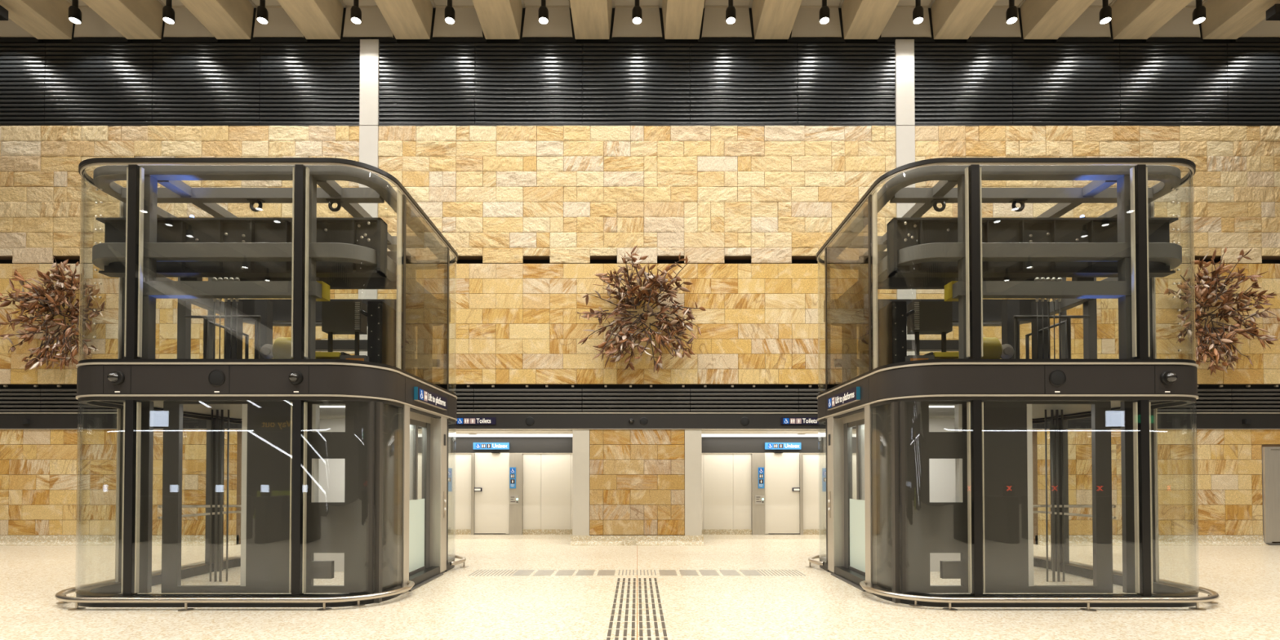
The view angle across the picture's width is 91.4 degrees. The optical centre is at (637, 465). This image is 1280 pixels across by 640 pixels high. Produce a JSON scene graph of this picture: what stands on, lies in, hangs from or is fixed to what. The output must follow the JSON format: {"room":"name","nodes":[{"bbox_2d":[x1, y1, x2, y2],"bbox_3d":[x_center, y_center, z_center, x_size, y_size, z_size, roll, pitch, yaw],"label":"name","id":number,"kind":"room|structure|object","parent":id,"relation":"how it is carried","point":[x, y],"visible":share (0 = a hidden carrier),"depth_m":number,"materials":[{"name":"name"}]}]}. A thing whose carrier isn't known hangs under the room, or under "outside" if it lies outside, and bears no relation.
{"room":"metro station","nodes":[
{"label":"metro station","id":0,"kind":"room"},
{"bbox_2d":[417,436,572,528],"bbox_3d":[-5.043,0.502,14.779,7.315,2.460,2.170,0,-1,0],"label":"wall","id":1,"kind":"structure","parent":0,"point":[547,477],"depth_m":15.73,"materials":[{"name":"beige paint"}]},
{"bbox_2d":[448,467,452,491],"bbox_3d":[-4.740,0.372,15.716,0.160,0.590,0.018,0,-1,0],"label":"wall sign","id":2,"kind":"object","parent":1,"relation":"attached to","point":[450,469],"visible":0.75,"depth_m":15.71,"materials":[{"name":"blue plastic"}]},
{"bbox_2d":[448,528,471,534],"bbox_3d":[-6.385,1.682,15.730,4.430,0.130,0.130,0,-1,0],"label":"baseboard","id":3,"kind":"structure","parent":1,"relation":"attached to","point":[451,531],"depth_m":15.66,"materials":[{"name":"beige stone"}]},
{"bbox_2d":[471,453,475,534],"bbox_3d":[-4.128,0.730,15.730,0.075,2.035,0.160,0,-1,0],"label":"door frame","id":4,"kind":"structure","parent":1,"relation":"attached to","point":[473,455],"depth_m":15.65,"materials":[{"name":"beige metal"}]},
{"bbox_2d":[473,442,509,449],"bbox_3d":[-3.665,-0.479,15.690,0.900,0.170,0.076,0,-1,0],"label":"sign","id":5,"kind":"object","parent":1,"relation":"attached to","point":[477,446],"visible":1,"depth_m":15.66,"materials":[{"name":"blue plastic"}]},
{"bbox_2d":[474,452,509,533],"bbox_3d":[-3.672,0.702,15.686,0.915,2.060,0.150,0,-1,0],"label":"door","id":6,"kind":"structure","parent":1,"relation":"in","point":[491,488],"depth_m":15.69,"materials":[{"name":"beige metal"}]},
{"bbox_2d":[509,466,515,488],"bbox_3d":[-3.118,0.321,15.647,0.155,0.530,0.018,0,-1,0],"label":"sign","id":7,"kind":"object","parent":1,"relation":"attached to","point":[512,469],"visible":1,"depth_m":15.64,"materials":[{"name":"blue plastic"}]},
{"bbox_2d":[509,495,519,503],"bbox_3d":[-3.083,0.866,15.636,0.235,0.220,0.023,0,-1,0],"label":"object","id":8,"kind":"object","parent":1,"relation":"attached to","point":[513,499],"visible":1,"depth_m":15.63,"materials":[{"name":"grey"}]},
{"bbox_2d":[509,453,523,534],"bbox_3d":[-3.045,0.730,15.730,0.320,2.035,0.160,0,-1,0],"label":"door frame","id":9,"kind":"structure","parent":1,"relation":"attached to","point":[516,460],"depth_m":15.65,"materials":[{"name":"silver metal"}]},
{"bbox_2d":[522,528,572,534],"bbox_3d":[-2.132,1.682,15.730,1.495,0.130,0.130,0,-1,0],"label":"baseboard","id":10,"kind":"structure","parent":1,"relation":"attached to","point":[525,531],"depth_m":15.66,"materials":[{"name":"beige stone"}]},
{"bbox_2d":[417,430,572,435],"bbox_3d":[-5.043,-0.791,14.749,7.315,0.155,2.170,0,-1,0],"label":"ceiling","id":11,"kind":"structure","parent":0,"point":[420,432],"depth_m":14.12,"materials":[{"name":"white paint"}]},
{"bbox_2d":[417,434,572,436],"bbox_3d":[-4.950,-0.719,15.203,7.100,0.012,0.940,0,-1,0],"label":"recessed light","id":12,"kind":"object","parent":11,"relation":"in","point":[419,435],"visible":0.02,"depth_m":15.09,"materials":[{"name":"white"}]},
{"bbox_2d":[572,429,702,535],"bbox_3d":[0.000,0.490,14.538,2.770,2.477,2.312,0,-1,0],"label":"wall pier","id":13,"kind":"object","parent":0,"point":[625,482],"visible":1,"depth_m":13.39,"materials":[{"name":"brown stone"}]},
{"bbox_2d":[0,39,1279,544],"bbox_3d":[0.000,-3.887,13.595,36.000,11.200,0.335,0,-1,0],"label":"wall","id":14,"kind":"structure","parent":0,"point":[498,194],"depth_m":13.48,"materials":[{"name":"stone"}]},
{"bbox_2d":[0,254,105,372],"bbox_3d":[-12.140,-3.136,12.934,1.753,2.475,1.684,1,-1,-38],"label":"leaf sculpture","id":15,"kind":"object","parent":14,"relation":"attached to","point":[55,297],"visible":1,"depth_m":12.89,"materials":[{"name":"orange metal"}]},
{"bbox_2d":[0,534,239,545],"bbox_3d":[-13.300,1.608,13.361,9.400,0.205,0.230,0,-1,0],"label":"baseboard","id":16,"kind":"structure","parent":14,"relation":"attached to","point":[4,540],"depth_m":13.36,"materials":[{"name":"beige stone"}]},
{"bbox_2d":[358,39,380,355],"bbox_3d":[-5.800,-5.167,13.590,0.400,8.100,0.285,0,-1,0],"label":"trim","id":17,"kind":"structure","parent":14,"relation":"attached to","point":[369,103],"depth_m":13.49,"materials":[{"name":"white"}]},
{"bbox_2d":[453,417,496,424],"bbox_3d":[-3.530,-0.945,13.381,1.000,0.150,0.026,0,-1,0],"label":"sign","id":18,"kind":"object","parent":14,"relation":"attached to","point":[460,420],"visible":1,"depth_m":13.37,"materials":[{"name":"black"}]},
{"bbox_2d":[570,534,703,546],"bbox_3d":[0.000,1.610,13.346,2.840,0.200,0.260,0,-1,0],"label":"baseboard","id":19,"kind":"structure","parent":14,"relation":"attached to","point":[624,540],"depth_m":13.36,"materials":[{"name":"beige stone"}]},
{"bbox_2d":[577,244,706,373],"bbox_3d":[0.102,-3.235,12.831,2.644,2.666,1.258,0,-1,7],"label":"leaf sculpture","id":20,"kind":"object","parent":14,"relation":"attached to","point":[622,341],"visible":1,"depth_m":12.92,"materials":[{"name":"orange metal"}]},
{"bbox_2d":[781,417,821,424],"bbox_3d":[3.585,-0.945,13.381,1.000,0.150,0.026,0,-1,0],"label":"sign","id":21,"kind":"object","parent":14,"relation":"attached to","point":[784,420],"visible":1,"depth_m":13.37,"materials":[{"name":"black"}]},
{"bbox_2d":[893,39,915,355],"bbox_3d":[5.800,-5.167,13.590,0.400,8.100,0.285,0,-1,0],"label":"column","id":22,"kind":"structure","parent":14,"relation":"attached to","point":[904,51],"depth_m":13.49,"materials":[{"name":"white"}]},
{"bbox_2d":[1035,534,1268,545],"bbox_3d":[11.010,1.608,13.361,4.820,0.205,0.230,0,-1,0],"label":"baseboard","id":23,"kind":"structure","parent":14,"relation":"attached to","point":[1073,540],"depth_m":13.36,"materials":[{"name":"beige stone"}]},
{"bbox_2d":[1164,247,1279,374],"bbox_3d":[12.094,-3.217,12.815,1.996,2.700,1.344,0,-1,22],"label":"leaf sculpture","id":24,"kind":"object","parent":14,"relation":"attached to","point":[1223,343],"visible":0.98,"depth_m":12.86,"materials":[{"name":"orange metal"}]},
{"bbox_2d":[1262,446,1279,545],"bbox_3d":[14.280,0.660,13.391,1.700,2.100,0.200,0,-1,0],"label":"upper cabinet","id":25,"kind":"object","parent":14,"relation":"attached to","point":[1270,458],"visible":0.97,"depth_m":13.35,"materials":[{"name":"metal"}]},
{"bbox_2d":[0,533,1279,639],"bbox_3d":[0.000,1.535,-0.924,44.000,0.101,34.200,0,-1,0],"label":"floor","id":26,"kind":"structure","parent":0,"point":[455,605],"depth_m":7.04,"materials":[{"name":"beige stone"}]},
{"bbox_2d":[54,554,468,611],"bbox_3d":[-4.823,1.568,8.847,4.156,0.143,4.010,0,-1,0],"label":"rail","id":27,"kind":"object","parent":26,"relation":"on","point":[60,596],"visible":0.65,"depth_m":6.90,"materials":[{"name":"silver metal"}]},
{"bbox_2d":[75,157,457,607],"bbox_3d":[-4.807,-0.919,8.886,3.794,5.117,3.616,0,-1,0],"label":"elevator","id":28,"kind":"object","parent":26,"relation":"on","point":[326,491],"depth_m":7.27,"materials":[{"name":"black"}]},
{"bbox_2d":[106,370,124,385],"bbox_3d":[-5.900,-0.990,7.037,0.164,0.164,0.097,0,-1,0],"label":"dome camera","id":29,"kind":"object","parent":28,"relation":"attached to","point":[116,377],"visible":1,"depth_m":7.05,"materials":[{"name":"black plastic"}]},
{"bbox_2d":[208,369,225,386],"bbox_3d":[-4.770,-0.989,7.076,0.190,0.190,0.018,0,-1,0],"label":"wall speaker","id":30,"kind":"object","parent":28,"relation":"attached to","point":[216,377],"visible":1,"depth_m":7.07,"materials":[{"name":"black"}]},
{"bbox_2d":[209,370,223,384],"bbox_3d":[-4.770,-0.989,7.076,0.156,0.156,0.018,0,-1,0],"label":"grille","id":31,"kind":"object","parent":30,"relation":"attached to","point":[216,377],"depth_m":7.07,"materials":[{"name":"black metal"}]},
{"bbox_2d":[184,315,261,359],"bbox_3d":[-5.657,-1.548,9.025,1.045,0.980,1.086,0,-1,0],"label":"guard rail","id":32,"kind":"object","parent":28,"relation":"on","point":[206,322],"visible":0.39,"depth_m":8.53,"materials":[{"name":"metal"}]},
{"bbox_2d":[212,277,239,359],"bbox_3d":[-5.130,-1.708,7.778,0.340,1.260,0.057,0,-1,0],"label":"rope","id":33,"kind":"object","parent":28,"relation":"on","point":[213,278],"visible":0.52,"depth_m":7.77,"materials":[{"name":"grey paint"}]},
{"bbox_2d":[212,277,217,302],"bbox_3d":[-5.270,-2.188,7.785,0.060,0.300,0.057,0,-1,0],"label":"socket","id":34,"kind":"object","parent":33,"relation":"attached to","point":[214,278],"depth_m":7.77,"materials":[{"name":"silver metal"}]},
{"bbox_2d":[217,277,222,302],"bbox_3d":[-5.200,-2.188,7.785,0.060,0.300,0.057,0,-1,0],"label":"socket","id":35,"kind":"object","parent":33,"relation":"attached to","point":[220,278],"depth_m":7.77,"materials":[{"name":"silver metal"}]},
{"bbox_2d":[222,277,228,302],"bbox_3d":[-5.130,-2.188,7.785,0.060,0.300,0.057,0,-1,0],"label":"socket","id":36,"kind":"object","parent":33,"relation":"attached to","point":[225,278],"depth_m":7.77,"materials":[{"name":"silver metal"}]},
{"bbox_2d":[228,277,234,302],"bbox_3d":[-5.060,-2.188,7.785,0.060,0.300,0.057,0,-1,0],"label":"socket","id":37,"kind":"object","parent":33,"relation":"attached to","point":[231,278],"depth_m":7.77,"materials":[{"name":"silver metal"}]},
{"bbox_2d":[234,277,239,302],"bbox_3d":[-4.990,-2.188,7.785,0.060,0.300,0.057,0,-1,0],"label":"socket","id":38,"kind":"object","parent":33,"relation":"attached to","point":[236,278],"depth_m":7.77,"materials":[{"name":"silver metal"}]},
{"bbox_2d":[260,337,293,359],"bbox_3d":[-4.575,-1.376,8.223,0.650,0.610,0.400,0,-1,0],"label":"motor","id":39,"kind":"object","parent":28,"relation":"on","point":[281,348],"visible":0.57,"depth_m":8.06,"materials":[{"name":"yellow paint"}]},
{"bbox_2d":[288,370,302,384],"bbox_3d":[-3.870,-0.990,7.038,0.156,0.156,0.096,0,-1,0],"label":"dome camera","id":40,"kind":"object","parent":28,"relation":"attached to","point":[295,377],"visible":1,"depth_m":7.05,"materials":[{"name":"black"}]},
{"bbox_2d":[315,351,349,359],"bbox_3d":[-3.990,-1.253,8.121,0.520,0.360,0.400,0,-1,0],"label":"frame","id":41,"kind":"object","parent":28,"relation":"on","point":[318,355],"visible":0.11,"depth_m":7.92,"materials":[{"name":"yellow paint"}]},
{"bbox_2d":[321,301,367,355],"bbox_3d":[-3.950,-1.628,8.417,0.520,1.120,0.220,0,-1,0],"label":"box","id":42,"kind":"object","parent":28,"relation":"on","point":[338,317],"visible":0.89,"depth_m":8.33,"materials":[{"name":"grey paint"}]},
{"bbox_2d":[339,355,368,361],"bbox_3d":[-3.520,-1.217,7.814,0.320,0.280,0.212,0,-1,0],"label":"junction box","id":43,"kind":"object","parent":28,"relation":"on","point":[360,357],"visible":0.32,"depth_m":7.72,"materials":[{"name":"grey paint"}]},
{"bbox_2d":[359,301,396,366],"bbox_3d":[-3.348,-1.563,8.066,0.296,0.980,0.519,0,-1,0],"label":"base cabinet","id":44,"kind":"object","parent":28,"relation":"on","point":[382,318],"visible":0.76,"depth_m":7.83,"materials":[{"name":"black metal"}]},
{"bbox_2d":[413,386,447,409],"bbox_3d":[-2.909,-0.933,8.844,0.056,0.177,1.264,0,-1,0],"label":"sign","id":45,"kind":"object","parent":28,"relation":"attached to","point":[421,395],"visible":1,"depth_m":8.69,"materials":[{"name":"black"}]},
{"bbox_2d":[469,569,516,575],"bbox_3d":[-2.203,1.649,9.565,0.612,0.003,0.580,0,-1,0],"label":"tactile strip","id":46,"kind":"object","parent":26,"relation":"on","point":[477,570],"visible":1,"depth_m":9.55,"materials":[{"name":"beige"}]},
{"bbox_2d":[511,569,534,575],"bbox_3d":[-1.740,1.649,9.565,0.260,0.003,0.540,0,-1,0],"label":"floor plate","id":47,"kind":"object","parent":26,"relation":"on","point":[520,572],"visible":1,"depth_m":9.55,"materials":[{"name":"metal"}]},
{"bbox_2d":[533,569,555,575],"bbox_3d":[-1.420,1.649,9.565,0.260,0.003,0.540,0,-1,0],"label":"floor plate","id":48,"kind":"object","parent":26,"relation":"on","point":[540,572],"visible":1,"depth_m":9.55,"materials":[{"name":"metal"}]},
{"bbox_2d":[555,569,575,575],"bbox_3d":[-1.100,1.649,9.565,0.260,0.003,0.540,0,-1,0],"label":"floor plate","id":49,"kind":"object","parent":26,"relation":"on","point":[561,572],"visible":1,"depth_m":9.55,"materials":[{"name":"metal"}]},
{"bbox_2d":[575,569,595,575],"bbox_3d":[-0.790,1.649,9.565,0.260,0.003,0.540,0,-1,0],"label":"floor plate","id":50,"kind":"object","parent":26,"relation":"on","point":[580,572],"visible":1,"depth_m":9.55,"materials":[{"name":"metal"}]},
{"bbox_2d":[596,569,615,575],"bbox_3d":[-0.470,1.649,9.565,0.260,0.003,0.540,0,-1,0],"label":"floor plate","id":51,"kind":"object","parent":26,"relation":"on","point":[601,572],"visible":1,"depth_m":9.55,"materials":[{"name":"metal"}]},
{"bbox_2d":[606,577,667,639],"bbox_3d":[0.000,1.612,7.273,0.558,0.004,3.555,0,-1,0],"label":"path","id":52,"kind":"object","parent":26,"relation":"on","point":[633,633],"visible":1,"depth_m":6.82,"materials":[{"name":"brown"}]},
{"bbox_2d":[617,569,656,575],"bbox_3d":[0.000,1.649,9.595,0.568,0.003,0.520,0,-1,0],"label":"tactile strip","id":53,"kind":"object","parent":26,"relation":"on","point":[619,570],"visible":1,"depth_m":9.55,"materials":[{"name":"beige"}]},
{"bbox_2d":[658,569,677,575],"bbox_3d":[0.470,1.649,9.565,0.260,0.003,0.540,0,-1,0],"label":"floor plate","id":54,"kind":"object","parent":26,"relation":"on","point":[662,572],"visible":1,"depth_m":9.55,"materials":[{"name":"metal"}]},
{"bbox_2d":[679,569,698,575],"bbox_3d":[0.790,1.649,9.565,0.260,0.003,0.540,0,-1,0],"label":"floor plate","id":55,"kind":"object","parent":26,"relation":"on","point":[683,572],"visible":1,"depth_m":9.55,"materials":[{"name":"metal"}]},
{"bbox_2d":[698,569,719,575],"bbox_3d":[1.100,1.649,9.565,0.260,0.003,0.540,0,-1,0],"label":"floor plate","id":56,"kind":"object","parent":26,"relation":"on","point":[704,572],"visible":1,"depth_m":9.55,"materials":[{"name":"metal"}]},
{"bbox_2d":[719,569,741,575],"bbox_3d":[1.420,1.649,9.565,0.260,0.003,0.540,0,-1,0],"label":"floor plate","id":57,"kind":"object","parent":26,"relation":"on","point":[725,572],"visible":1,"depth_m":9.55,"materials":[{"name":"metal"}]},
{"bbox_2d":[739,569,762,575],"bbox_3d":[1.740,1.649,9.565,0.260,0.003,0.540,0,-1,0],"label":"floor plate","id":58,"kind":"object","parent":26,"relation":"on","point":[746,572],"visible":1,"depth_m":9.55,"materials":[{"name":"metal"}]},
{"bbox_2d":[757,569,804,575],"bbox_3d":[2.202,1.649,9.565,0.612,0.003,0.580,0,-1,0],"label":"tactile strip","id":59,"kind":"object","parent":26,"relation":"on","point":[757,570],"visible":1,"depth_m":9.55,"materials":[{"name":"beige"}]},
{"bbox_2d":[816,157,1199,607],"bbox_3d":[4.807,-0.919,8.886,3.794,5.117,3.616,0,-1,0],"label":"elevator","id":60,"kind":"object","parent":26,"relation":"on","point":[948,491],"depth_m":7.27,"materials":[{"name":"black"}]},
{"bbox_2d":[826,386,860,409],"bbox_3d":[2.909,-0.933,8.844,0.056,0.177,1.264,0,-1,0],"label":"sign","id":61,"kind":"object","parent":60,"relation":"attached to","point":[852,395],"visible":1,"depth_m":8.70,"materials":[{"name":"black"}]},
{"bbox_2d":[877,301,915,366],"bbox_3d":[3.348,-1.563,8.066,0.296,0.980,0.519,0,-1,0],"label":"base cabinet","id":62,"kind":"object","parent":60,"relation":"on","point":[891,318],"visible":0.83,"depth_m":7.83,"materials":[{"name":"black metal"}]},
{"bbox_2d":[905,355,934,361],"bbox_3d":[3.520,-1.217,7.814,0.320,0.280,0.212,0,-1,0],"label":"junction box","id":63,"kind":"object","parent":60,"relation":"on","point":[909,357],"visible":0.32,"depth_m":7.72,"materials":[{"name":"grey paint"}]},
{"bbox_2d":[906,301,952,355],"bbox_3d":[3.950,-1.628,8.417,0.520,1.120,0.220,0,-1,0],"label":"box","id":64,"kind":"object","parent":60,"relation":"on","point":[929,317],"visible":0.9,"depth_m":8.33,"materials":[{"name":"grey paint"}]},
{"bbox_2d":[924,351,959,359],"bbox_3d":[3.990,-1.253,8.121,0.520,0.360,0.400,0,-1,0],"label":"frame","id":65,"kind":"object","parent":60,"relation":"on","point":[938,355],"visible":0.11,"depth_m":7.92,"materials":[{"name":"yellow paint"}]},
{"bbox_2d":[981,337,1013,359],"bbox_3d":[4.575,-1.376,8.223,0.650,0.610,0.400,0,-1,0],"label":"motor","id":66,"kind":"object","parent":60,"relation":"on","point":[993,348],"visible":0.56,"depth_m":8.06,"materials":[{"name":"yellow paint"}]},
{"bbox_2d":[1034,277,1062,359],"bbox_3d":[5.130,-1.708,7.778,0.340,1.260,0.057,0,-1,0],"label":"rope","id":67,"kind":"object","parent":60,"relation":"on","point":[1036,278],"visible":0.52,"depth_m":7.77,"materials":[{"name":"grey paint"}]},
{"bbox_2d":[1034,277,1039,302],"bbox_3d":[4.990,-2.188,7.785,0.060,0.300,0.057,0,-1,0],"label":"socket","id":68,"kind":"object","parent":67,"relation":"attached to","point":[1037,278],"depth_m":7.77,"materials":[{"name":"silver metal"}]},
{"bbox_2d":[1040,277,1045,302],"bbox_3d":[5.060,-2.188,7.785,0.060,0.300,0.057,0,-1,0],"label":"socket","id":69,"kind":"object","parent":67,"relation":"attached to","point":[1042,278],"depth_m":7.77,"materials":[{"name":"silver metal"}]},
{"bbox_2d":[1045,277,1051,302],"bbox_3d":[5.130,-2.188,7.785,0.060,0.300,0.057,0,-1,0],"label":"socket","id":70,"kind":"object","parent":67,"relation":"attached to","point":[1047,278],"depth_m":7.77,"materials":[{"name":"silver metal"}]},
{"bbox_2d":[1051,277,1056,302],"bbox_3d":[5.200,-2.188,7.785,0.060,0.300,0.057,0,-1,0],"label":"socket","id":71,"kind":"object","parent":67,"relation":"attached to","point":[1053,278],"depth_m":7.77,"materials":[{"name":"silver metal"}]},
{"bbox_2d":[1056,277,1062,302],"bbox_3d":[5.270,-2.188,7.785,0.060,0.300,0.057,0,-1,0],"label":"socket","id":72,"kind":"object","parent":67,"relation":"attached to","point":[1059,278],"depth_m":7.77,"materials":[{"name":"silver metal"}]},
{"bbox_2d":[1013,315,1089,359],"bbox_3d":[5.657,-1.548,9.025,1.045,0.980,1.086,0,-1,0],"label":"guard rail","id":73,"kind":"object","parent":60,"relation":"on","point":[1068,322],"visible":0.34,"depth_m":8.53,"materials":[{"name":"metal"}]},
{"bbox_2d":[1048,369,1066,386],"bbox_3d":[4.770,-0.989,7.076,0.190,0.190,0.018,0,-1,0],"label":"wall speaker","id":74,"kind":"object","parent":60,"relation":"attached to","point":[1056,377],"visible":1,"depth_m":7.07,"materials":[{"name":"black"}]},
{"bbox_2d":[1050,370,1064,384],"bbox_3d":[4.770,-0.989,7.076,0.156,0.156,0.018,0,-1,0],"label":"grille","id":75,"kind":"object","parent":74,"relation":"attached to","point":[1057,377],"depth_m":7.07,"materials":[{"name":"black metal"}]},
{"bbox_2d":[1160,370,1177,385],"bbox_3d":[6.020,-0.990,7.036,0.164,0.164,0.099,0,-1,0],"label":"dome camera","id":76,"kind":"object","parent":60,"relation":"attached to","point":[1167,377],"visible":1,"depth_m":7.05,"materials":[{"name":"black"}]},
{"bbox_2d":[805,554,1219,611],"bbox_3d":[4.823,1.568,8.847,4.156,0.143,4.010,0,-1,0],"label":"rail","id":77,"kind":"object","parent":26,"relation":"on","point":[1213,596],"visible":0.73,"depth_m":6.90,"materials":[{"name":"silver metal"}]},
{"bbox_2d":[0,0,1279,44],"bbox_3d":[0.000,-9.883,-1.995,44.000,0.900,31.700,0,-1,0],"label":"ceiling","id":78,"kind":"structure","parent":0,"point":[29,21],"depth_m":13.36,"materials":[{"name":"beige wood"}]},
{"bbox_2d":[0,4,8,20],"bbox_3d":[-12.780,-9.412,12.349,0.500,1.110,0.200,0,-1,0],"label":"speaker box","id":79,"kind":"object","parent":78,"relation":"hanging from","point":[3,12],"visible":1,"depth_m":12.36,"materials":[{"name":"black"}]},
{"bbox_2d":[68,0,81,23],"bbox_3d":[-11.671,-9.591,12.962,0.210,0.734,0.210,0,-1,0],"label":"spotlight","id":80,"kind":"object","parent":78,"relation":"hanging from","point":[74,12],"visible":1,"depth_m":12.91,"materials":[{"name":"black metal"}]},
{"bbox_2d":[162,0,174,23],"bbox_3d":[-9.726,-9.591,12.962,0.210,0.734,0.210,0,-1,0],"label":"spotlight","id":81,"kind":"object","parent":78,"relation":"hanging from","point":[168,13],"visible":1,"depth_m":12.91,"materials":[{"name":"black metal"}]},
{"bbox_2d":[256,0,268,23],"bbox_3d":[-7.781,-9.591,12.962,0.210,0.734,0.210,0,-1,0],"label":"spotlight","id":82,"kind":"object","parent":78,"relation":"hanging from","point":[262,14],"visible":1,"depth_m":12.91,"materials":[{"name":"black metal"}]},
{"bbox_2d":[350,0,361,23],"bbox_3d":[-5.836,-9.591,12.962,0.210,0.734,0.210,0,-1,0],"label":"spotlight","id":83,"kind":"object","parent":78,"relation":"hanging from","point":[355,11],"visible":1,"depth_m":12.90,"materials":[{"name":"black metal"}]},
{"bbox_2d":[444,0,454,23],"bbox_3d":[-3.890,-9.591,12.962,0.210,0.734,0.210,0,-1,0],"label":"spotlight","id":84,"kind":"object","parent":78,"relation":"hanging from","point":[449,15],"visible":1,"depth_m":12.89,"materials":[{"name":"black metal"}]},
{"bbox_2d":[537,0,548,23],"bbox_3d":[-1.945,-9.591,12.962,0.210,0.734,0.210,0,-1,0],"label":"spotlight","id":85,"kind":"object","parent":78,"relation":"hanging from","point":[543,12],"visible":1,"depth_m":12.89,"materials":[{"name":"black metal"}]},
{"bbox_2d":[631,0,642,23],"bbox_3d":[0.000,-9.591,12.962,0.210,0.734,0.210,0,-1,0],"label":"spotlight","id":86,"kind":"object","parent":78,"relation":"hanging from","point":[637,12],"visible":1,"depth_m":12.89,"materials":[{"name":"black metal"}]},
{"bbox_2d":[725,0,735,23],"bbox_3d":[1.945,-9.591,12.962,0.210,0.734,0.210,0,-1,0],"label":"spotlight","id":87,"kind":"object","parent":78,"relation":"hanging from","point":[731,10],"visible":1,"depth_m":12.89,"materials":[{"name":"black metal"}]},
{"bbox_2d":[818,0,829,23],"bbox_3d":[3.890,-9.591,12.962,0.210,0.734,0.210,0,-1,0],"label":"spotlight","id":88,"kind":"object","parent":78,"relation":"hanging from","point":[824,12],"visible":1,"depth_m":12.89,"materials":[{"name":"black metal"}]},
{"bbox_2d":[912,0,924,23],"bbox_3d":[5.836,-9.591,12.962,0.210,0.734,0.210,0,-1,0],"label":"spotlight","id":89,"kind":"object","parent":78,"relation":"hanging from","point":[917,13],"visible":1,"depth_m":12.90,"materials":[{"name":"black metal"}]},
{"bbox_2d":[1005,0,1017,23],"bbox_3d":[7.781,-9.591,12.962,0.210,0.734,0.210,0,-1,0],"label":"spotlight","id":90,"kind":"object","parent":78,"relation":"hanging from","point":[1011,14],"visible":1,"depth_m":12.91,"materials":[{"name":"black metal"}]},
{"bbox_2d":[1098,0,1111,23],"bbox_3d":[9.726,-9.591,12.962,0.210,0.734,0.210,0,-1,0],"label":"spotlight","id":91,"kind":"object","parent":78,"relation":"hanging from","point":[1105,13],"visible":1,"depth_m":12.91,"materials":[{"name":"black metal"}]},
{"bbox_2d":[1192,0,1205,23],"bbox_3d":[11.671,-9.591,12.962,0.210,0.734,0.210,0,-1,0],"label":"spotlight","id":92,"kind":"object","parent":78,"relation":"hanging from","point":[1199,12],"visible":1,"depth_m":12.91,"materials":[{"name":"black metal"}]},
{"bbox_2d":[1266,3,1279,20],"bbox_3d":[12.780,-9.412,12.349,0.500,1.110,0.200,0,-1,0],"label":"speaker box","id":93,"kind":"object","parent":78,"relation":"hanging from","point":[1273,13],"visible":1,"depth_m":12.33,"materials":[{"name":"black"}]},
{"bbox_2d":[701,436,856,528],"bbox_3d":[5.043,0.502,14.779,7.315,2.460,2.170,0,-1,0],"label":"wall","id":94,"kind":"structure","parent":0,"point":[726,493],"depth_m":15.73,"materials":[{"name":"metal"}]},
{"bbox_2d":[702,528,751,534],"bbox_3d":[2.132,1.682,15.730,1.495,0.130,0.130,0,-1,0],"label":"baseboard","id":95,"kind":"structure","parent":94,"relation":"attached to","point":[704,531],"depth_m":15.66,"materials":[{"name":"beige stone"}]},
{"bbox_2d":[751,453,764,534],"bbox_3d":[3.045,0.730,15.730,0.320,2.035,0.160,0,-1,0],"label":"door frame","id":96,"kind":"structure","parent":94,"relation":"attached to","point":[757,460],"depth_m":15.65,"materials":[{"name":"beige metal"}]},
{"bbox_2d":[755,495,764,503],"bbox_3d":[3.072,0.866,15.636,0.235,0.220,0.023,0,-1,0],"label":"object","id":97,"kind":"object","parent":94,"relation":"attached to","point":[758,499],"visible":1,"depth_m":15.63,"materials":[{"name":"grey metal"}]},
{"bbox_2d":[758,466,764,488],"bbox_3d":[3.112,0.321,15.647,0.155,0.530,0.018,0,-1,0],"label":"sign","id":98,"kind":"object","parent":94,"relation":"attached to","point":[761,469],"visible":1,"depth_m":15.64,"materials":[{"name":"blue plastic"}]},
{"bbox_2d":[764,452,799,533],"bbox_3d":[3.672,0.702,15.686,0.915,2.060,0.150,0,-1,0],"label":"door","id":99,"kind":"structure","parent":94,"relation":"in","point":[782,500],"depth_m":15.69,"materials":[{"name":"beige laminate"}]},
{"bbox_2d":[764,442,800,449],"bbox_3d":[3.665,-0.479,15.690,0.900,0.170,0.076,0,-1,0],"label":"sign","id":100,"kind":"object","parent":94,"relation":"attached to","point":[768,446],"visible":1,"depth_m":15.66,"materials":[{"name":"blue plastic"}]},
{"bbox_2d":[799,453,803,534],"bbox_3d":[4.128,0.730,15.730,0.075,2.035,0.160,0,-1,0],"label":"door frame","id":101,"kind":"structure","parent":94,"relation":"attached to","point":[801,455],"depth_m":15.65,"materials":[{"name":"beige metal"}]},
{"bbox_2d":[803,528,826,534],"bbox_3d":[6.385,1.682,15.730,4.430,0.130,0.130,0,-1,0],"label":"baseboard","id":102,"kind":"structure","parent":94,"relation":"attached to","point":[806,531],"depth_m":15.66,"materials":[{"name":"beige stone"}]},
{"bbox_2d":[822,467,826,491],"bbox_3d":[4.740,0.372,15.716,0.160,0.590,0.018,0,-1,0],"label":"wall sign","id":103,"kind":"object","parent":94,"relation":"attached to","point":[824,469],"visible":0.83,"depth_m":15.71,"materials":[{"name":"blue plastic"}]},
{"bbox_2d":[701,430,856,435],"bbox_3d":[5.043,-0.791,14.749,7.315,0.155,2.170,0,-1,0],"label":"ceiling","id":104,"kind":"structure","parent":0,"point":[703,432],"depth_m":14.12,"materials":[{"name":"white paint"}]},
{"bbox_2d":[701,434,856,436],"bbox_3d":[4.950,-0.719,15.203,7.100,0.012,0.940,0,-1,0],"label":"recessed light","id":105,"kind":"object","parent":104,"relation":"in","point":[702,435],"visible":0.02,"depth_m":15.09,"materials":[{"name":"white"}]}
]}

